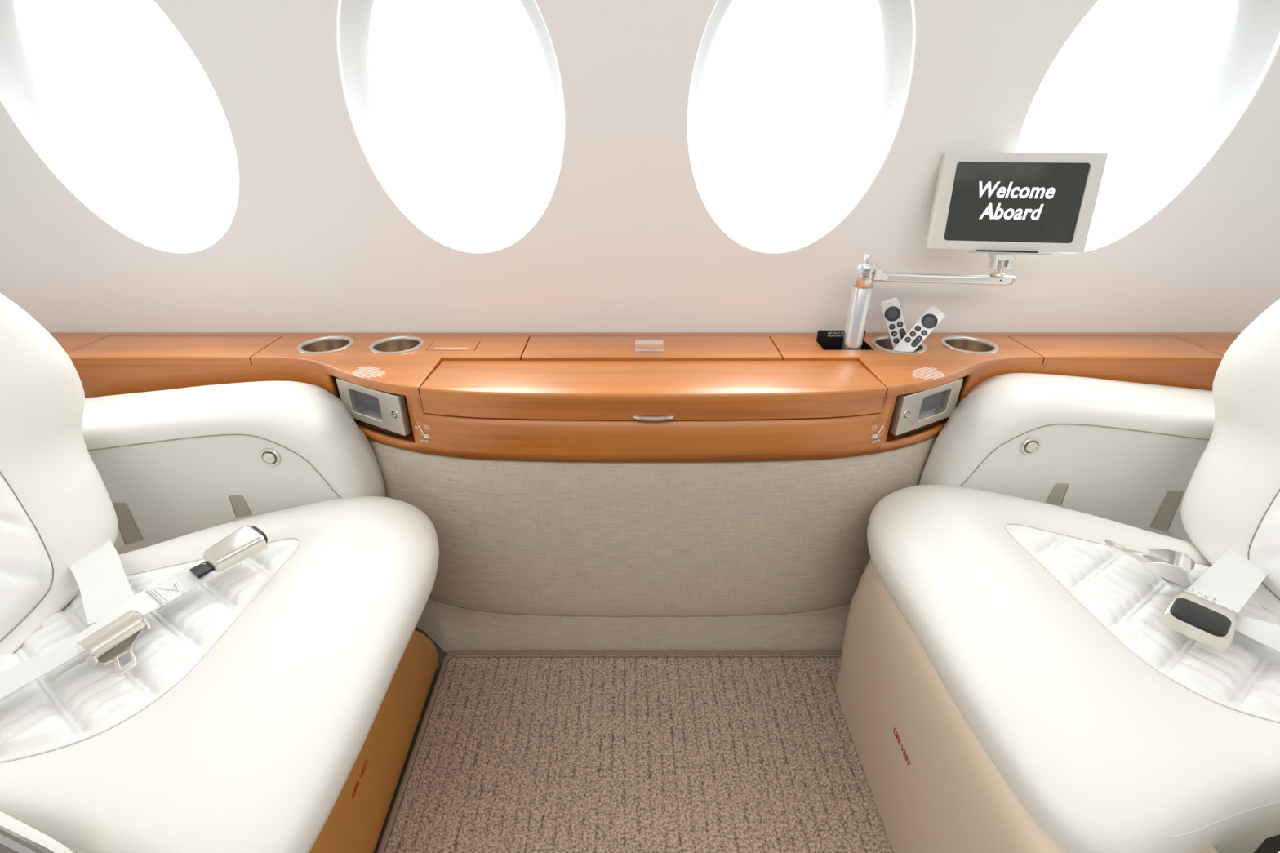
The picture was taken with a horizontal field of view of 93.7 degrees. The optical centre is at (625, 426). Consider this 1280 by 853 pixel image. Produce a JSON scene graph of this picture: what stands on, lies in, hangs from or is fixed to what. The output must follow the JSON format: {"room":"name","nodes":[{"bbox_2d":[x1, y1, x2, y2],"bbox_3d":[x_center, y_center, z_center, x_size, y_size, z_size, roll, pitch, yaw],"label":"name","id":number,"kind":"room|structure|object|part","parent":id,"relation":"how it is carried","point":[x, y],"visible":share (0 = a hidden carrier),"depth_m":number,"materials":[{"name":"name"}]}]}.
{"room":"aircraft cabin","nodes":[
{"label":"aircraft cabin","id":0,"kind":"room"},
{"bbox_2d":[373,626,447,852],"bbox_3d":[0.050,0.879,0.683,3.500,0.050,2.200,0,28,0],"label":"floor","id":1,"kind":"structure","parent":0,"point":[442,654],"depth_m":1.18,"materials":[{"name":"brown carpet"}]},
{"bbox_2d":[0,293,439,852],"bbox_3d":[-0.771,0.170,0.808,0.898,1.092,0.936,0,28,0],"label":"armchair","id":2,"kind":"object","parent":1,"relation":"on","point":[275,704],"visible":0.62,"depth_m":0.87,"materials":[{"name":"white leather"}]},
{"bbox_3d":[-0.809,0.499,0.590,0.638,0.485,0.010,0,27,0],"label":"arm trim","id":3,"kind":"part","parent":2,"relation":"part of","materials":[{"name":"silver metal"}]},
{"bbox_3d":[-0.940,0.067,0.666,0.179,0.555,0.370,0,27,0],"label":"quilted panel","id":4,"kind":"part","parent":2,"relation":"part of","materials":[{"name":"white leather"}]},
{"bbox_3d":[-0.800,0.488,0.598,0.632,0.471,0.018,0,27,0],"label":"aisle armrest","id":5,"kind":"part","parent":2,"relation":"part of","materials":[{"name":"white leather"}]},
{"bbox_3d":[-1.029,0.027,0.646,0.381,0.688,0.780,0,27,0],"label":"backrest","id":6,"kind":"part","parent":2,"relation":"part of","materials":[{"name":"white leather"}]},
{"bbox_3d":[-0.981,0.192,1.147,0.031,0.107,0.002,0,27,0],"label":"slot trim","id":7,"kind":"part","parent":2,"relation":"part of","materials":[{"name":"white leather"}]},
{"bbox_3d":[-0.954,0.187,1.145,0.035,0.096,0.001,0,27,0],"label":"slot trim","id":8,"kind":"part","parent":2,"relation":"part of","materials":[{"name":"beige plastic"}]},
{"bbox_2d":[0,524,267,700],"bbox_3d":[-0.759,0.245,0.835,0.341,0.054,0.361,6,28,12],"label":"belt","id":9,"kind":"object","parent":2,"relation":"on","point":[109,602],"visible":0.95,"depth_m":0.85,"materials":[{"name":"woven fabric webbing"},{"name":"brushed metal"},{"name":"black plastic"}]},
{"bbox_3d":[-0.678,0.286,0.754,0.038,0.033,0.003,11,30,21],"label":"plate","id":10,"kind":"part","parent":9,"relation":"part of","materials":[{"name":"silver metal"}]},
{"bbox_3d":[-0.653,0.260,0.804,0.038,0.033,0.003,11,30,21],"label":"plate","id":11,"kind":"part","parent":9,"relation":"part of","materials":[{"name":"silver metal"}]},
{"bbox_3d":[-0.817,0.209,1.158,0.606,0.440,0.001,0,28,0],"label":"armrest panel","id":12,"kind":"part","parent":2,"relation":"part of","materials":[{"name":"white leather"}]},
{"bbox_2d":[0,496,439,852],"bbox_3d":[-0.656,0.359,0.890,0.668,0.232,0.677,0,27,0],"label":"seat cushion","id":13,"kind":"object","parent":2,"relation":"on","point":[246,712],"depth_m":0.76,"materials":[{"name":"white leather"}]},
{"bbox_3d":[-0.743,0.151,1.126,0.010,0.052,0.002,0,27,0],"label":"slot trim","id":14,"kind":"part","parent":2,"relation":"part of","materials":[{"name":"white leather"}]},
{"bbox_3d":[-0.804,0.158,1.230,0.632,0.505,0.176,0,27,0],"label":"armrest","id":15,"kind":"part","parent":2,"relation":"part of","materials":[{"name":"white leather"}]},
{"bbox_3d":[-0.723,0.150,1.126,0.029,0.048,0.001,0,27,0],"label":"slot trim","id":16,"kind":"part","parent":2,"relation":"part of","materials":[{"name":"beige plastic"}]},
{"bbox_3d":[-0.660,0.513,0.957,0.508,0.324,0.624,0,27,0],"label":"leg","id":17,"kind":"part","parent":2,"relation":"part of","materials":[{"name":"brown leather"}]},
{"bbox_2d":[377,650,893,852],"bbox_3d":[0.047,0.791,0.780,0.905,0.015,1.252,0,28,0],"label":"carpet","id":18,"kind":"object","parent":1,"relation":"on","point":[513,751],"visible":0.88,"depth_m":1.11,"materials":[{"name":"brown carpet"}]},
{"bbox_2d":[834,298,1279,852],"bbox_3d":[0.881,0.156,0.835,0.902,1.092,0.917,0,28,0],"label":"armchair","id":19,"kind":"object","parent":1,"relation":"on","point":[1010,679],"visible":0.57,"depth_m":0.90,"materials":[{"name":"white leather"}]},
{"bbox_3d":[0.691,0.493,0.942,0.519,0.372,0.595,0,27,0],"label":"leg","id":20,"kind":"part","parent":19,"relation":"part of","materials":[{"name":"beige leather"}]},
{"bbox_3d":[0.835,0.132,1.161,0.029,0.048,0.001,0,27,0],"label":"slot trim","id":21,"kind":"part","parent":19,"relation":"part of","materials":[{"name":"beige plastic"}]},
{"bbox_3d":[0.916,0.143,1.257,0.632,0.505,0.157,0,27,0],"label":"armrest","id":22,"kind":"part","parent":19,"relation":"part of","materials":[{"name":"white leather"}]},
{"bbox_3d":[0.855,0.133,1.161,0.010,0.052,0.002,0,27,0],"label":"slot trim","id":23,"kind":"part","parent":19,"relation":"part of","materials":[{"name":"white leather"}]},
{"bbox_2d":[866,484,1279,852],"bbox_3d":[0.768,0.341,0.925,0.668,0.232,0.677,0,27,0],"label":"seat cushion","id":24,"kind":"object","parent":19,"relation":"on","point":[1026,668],"depth_m":0.79,"materials":[{"name":"white leather"}]},
{"bbox_3d":[0.929,0.190,1.194,0.606,0.440,0.001,0,28,0],"label":"armrest panel","id":25,"kind":"part","parent":19,"relation":"part of","materials":[{"name":"white leather"}]},
{"bbox_3d":[1.066,0.168,1.180,0.035,0.096,0.001,0,27,0],"label":"slot trim","id":26,"kind":"part","parent":19,"relation":"part of","materials":[{"name":"beige plastic"}]},
{"bbox_3d":[1.093,0.173,1.182,0.031,0.107,0.002,0,27,0],"label":"slot trim","id":27,"kind":"part","parent":19,"relation":"part of","materials":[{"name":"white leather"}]},
{"bbox_2d":[1102,539,1279,653],"bbox_3d":[0.882,0.229,0.873,0.316,0.047,0.285,0,28,0],"label":"belt","id":28,"kind":"object","parent":19,"relation":"on","point":[1205,609],"visible":0.98,"depth_m":0.84,"materials":[{"name":"white fabric webbing"},{"name":"brushed metal"},{"name":"black plastic"}]},
{"bbox_3d":[0.798,0.213,0.882,0.058,0.028,0.003,23,35,37],"label":"plate","id":29,"kind":"part","parent":28,"relation":"part of","materials":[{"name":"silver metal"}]},
{"bbox_3d":[0.829,0.198,0.911,0.058,0.028,0.003,23,35,37],"label":"plate","id":30,"kind":"part","parent":28,"relation":"part of","materials":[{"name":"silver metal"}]},
{"bbox_3d":[1.141,0.009,0.681,0.381,0.688,0.780,0,27,0],"label":"backrest","id":31,"kind":"part","parent":19,"relation":"part of","materials":[{"name":"white leather"}]},
{"bbox_3d":[1.052,0.049,0.702,0.179,0.555,0.370,0,27,0],"label":"quilted panel","id":32,"kind":"part","parent":19,"relation":"part of","materials":[{"name":"white leather"}]},
{"bbox_2d":[0,0,1279,439],"bbox_3d":[0.050,-0.293,1.141,3.500,1.586,0.267,0,28,0],"label":"wall","id":33,"kind":"structure","parent":0,"point":[625,240],"depth_m":1.22,"materials":[{"name":"white"}]},
{"bbox_2d":[0,0,239,254],"bbox_3d":[-0.920,-0.579,1.090,0.397,0.537,0.207,0,28,0],"label":"window","id":34,"kind":"structure","parent":33,"relation":"in","point":[23,97],"depth_m":1.16,"materials":[{"name":"grey plastic"}]},
{"bbox_2d":[333,0,566,254],"bbox_3d":[-0.305,-0.579,1.090,0.397,0.537,0.207,0,28,0],"label":"window","id":35,"kind":"structure","parent":33,"relation":"in","point":[352,20],"depth_m":1.13,"materials":[{"name":"grey plastic"}]},
{"bbox_2d":[685,0,918,254],"bbox_3d":[0.306,-0.579,1.090,0.397,0.537,0.207,0,28,0],"label":"window","id":36,"kind":"structure","parent":33,"relation":"in","point":[900,19],"depth_m":1.14,"materials":[{"name":"grey plastic"}]},
{"bbox_2d":[1014,0,1279,254],"bbox_3d":[0.920,-0.579,1.090,0.397,0.537,0.207,0,28,0],"label":"window","id":37,"kind":"structure","parent":33,"relation":"in","point":[1253,47],"depth_m":1.12,"materials":[{"name":"grey plastic"}]},
{"bbox_2d":[367,421,943,617],"bbox_3d":[0.050,0.192,1.297,2.700,0.399,0.223,0,28,0],"label":"wall","id":38,"kind":"structure","parent":0,"point":[515,537],"depth_m":1.19,"materials":[{"name":"fabric"}]},
{"bbox_2d":[415,599,850,653],"bbox_3d":[0.050,0.417,1.399,1.300,0.108,0.190,0,28,0],"label":"baseboard","id":39,"kind":"structure","parent":38,"relation":"attached to","point":[453,628],"depth_m":1.32,"materials":[{"name":"fabric"}]},
{"bbox_2d":[48,330,1241,462],"bbox_3d":[0.050,-0.078,1.209,3.300,0.162,0.342,0,28,0],"label":"console","id":40,"kind":"object","parent":38,"relation":"attached to","point":[565,397],"visible":0.9,"depth_m":1.16,"materials":[{"name":"wood"}]},
{"bbox_2d":[48,332,1241,395],"bbox_3d":[0.050,-0.131,1.203,3.300,0.018,0.302,0,27,0],"label":"countertop","id":41,"kind":"structure","parent":40,"relation":"on","point":[411,368],"depth_m":1.23,"materials":[{"name":"wood"}]},
{"bbox_3d":[0.048,-0.163,1.223,0.057,0.020,0.023,0,27,0],"label":"pull handle","id":42,"kind":"part","parent":40,"relation":"part of","materials":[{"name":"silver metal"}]},
{"bbox_3d":[0.052,-0.160,1.258,0.522,0.018,0.126,0,27,0],"label":"lid","id":43,"kind":"part","parent":40,"relation":"part of","materials":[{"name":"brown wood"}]},
{"bbox_3d":[0.049,-0.015,1.056,0.070,0.007,0.014,0,27,0],"label":"bow handle","id":44,"kind":"part","parent":40,"relation":"part of","materials":[{"name":"silver metal"}]},
{"bbox_2d":[880,297,907,348],"bbox_3d":[0.572,-0.202,1.264,0.089,0.132,0.023,23,35,37],"label":"remote control","id":45,"kind":"object","parent":40,"relation":"in","point":[891,308],"visible":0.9,"depth_m":1.26,"materials":[{"name":"white plastic"}]},
{"bbox_2d":[892,306,945,351],"bbox_3d":[0.603,-0.189,1.245,0.113,0.110,0.031,-12,30,-22],"label":"remote control","id":46,"kind":"object","parent":40,"relation":"in","point":[930,320],"visible":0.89,"depth_m":1.24,"materials":[{"name":"white plastic"}]},
{"bbox_2d":[841,253,1015,349],"bbox_3d":[0.610,-0.208,1.237,0.309,0.286,0.042,1,28,1],"label":"monitor stand","id":47,"kind":"object","parent":40,"relation":"attached to","point":[866,273],"visible":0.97,"depth_m":1.18,"materials":[{"name":"white metal"}]},
{"bbox_3d":[0.626,-0.300,1.183,0.277,0.036,0.038,1,28,3],"label":"swing arm","id":48,"kind":"part","parent":47,"relation":"part of","materials":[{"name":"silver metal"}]},
{"bbox_2d":[925,151,1107,276],"bbox_3d":[0.728,-0.399,1.135,0.276,0.218,0.068,4,28,7],"label":"monitor","id":49,"kind":"object","parent":47,"relation":"attached to","point":[1004,206],"visible":1,"depth_m":1.12,"materials":[{"name":"white"}]},
{"bbox_3d":[0.726,-0.309,1.165,0.025,0.031,0.025,0,27,0],"label":"swivel post","id":50,"kind":"part","parent":49,"relation":"part of","materials":[{"name":"silver metal"}]},
{"bbox_3d":[0.734,-0.332,1.147,0.138,0.008,0.028,4,28,7],"label":"mounting plate","id":51,"kind":"part","parent":49,"relation":"part of","materials":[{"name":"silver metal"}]}
]}

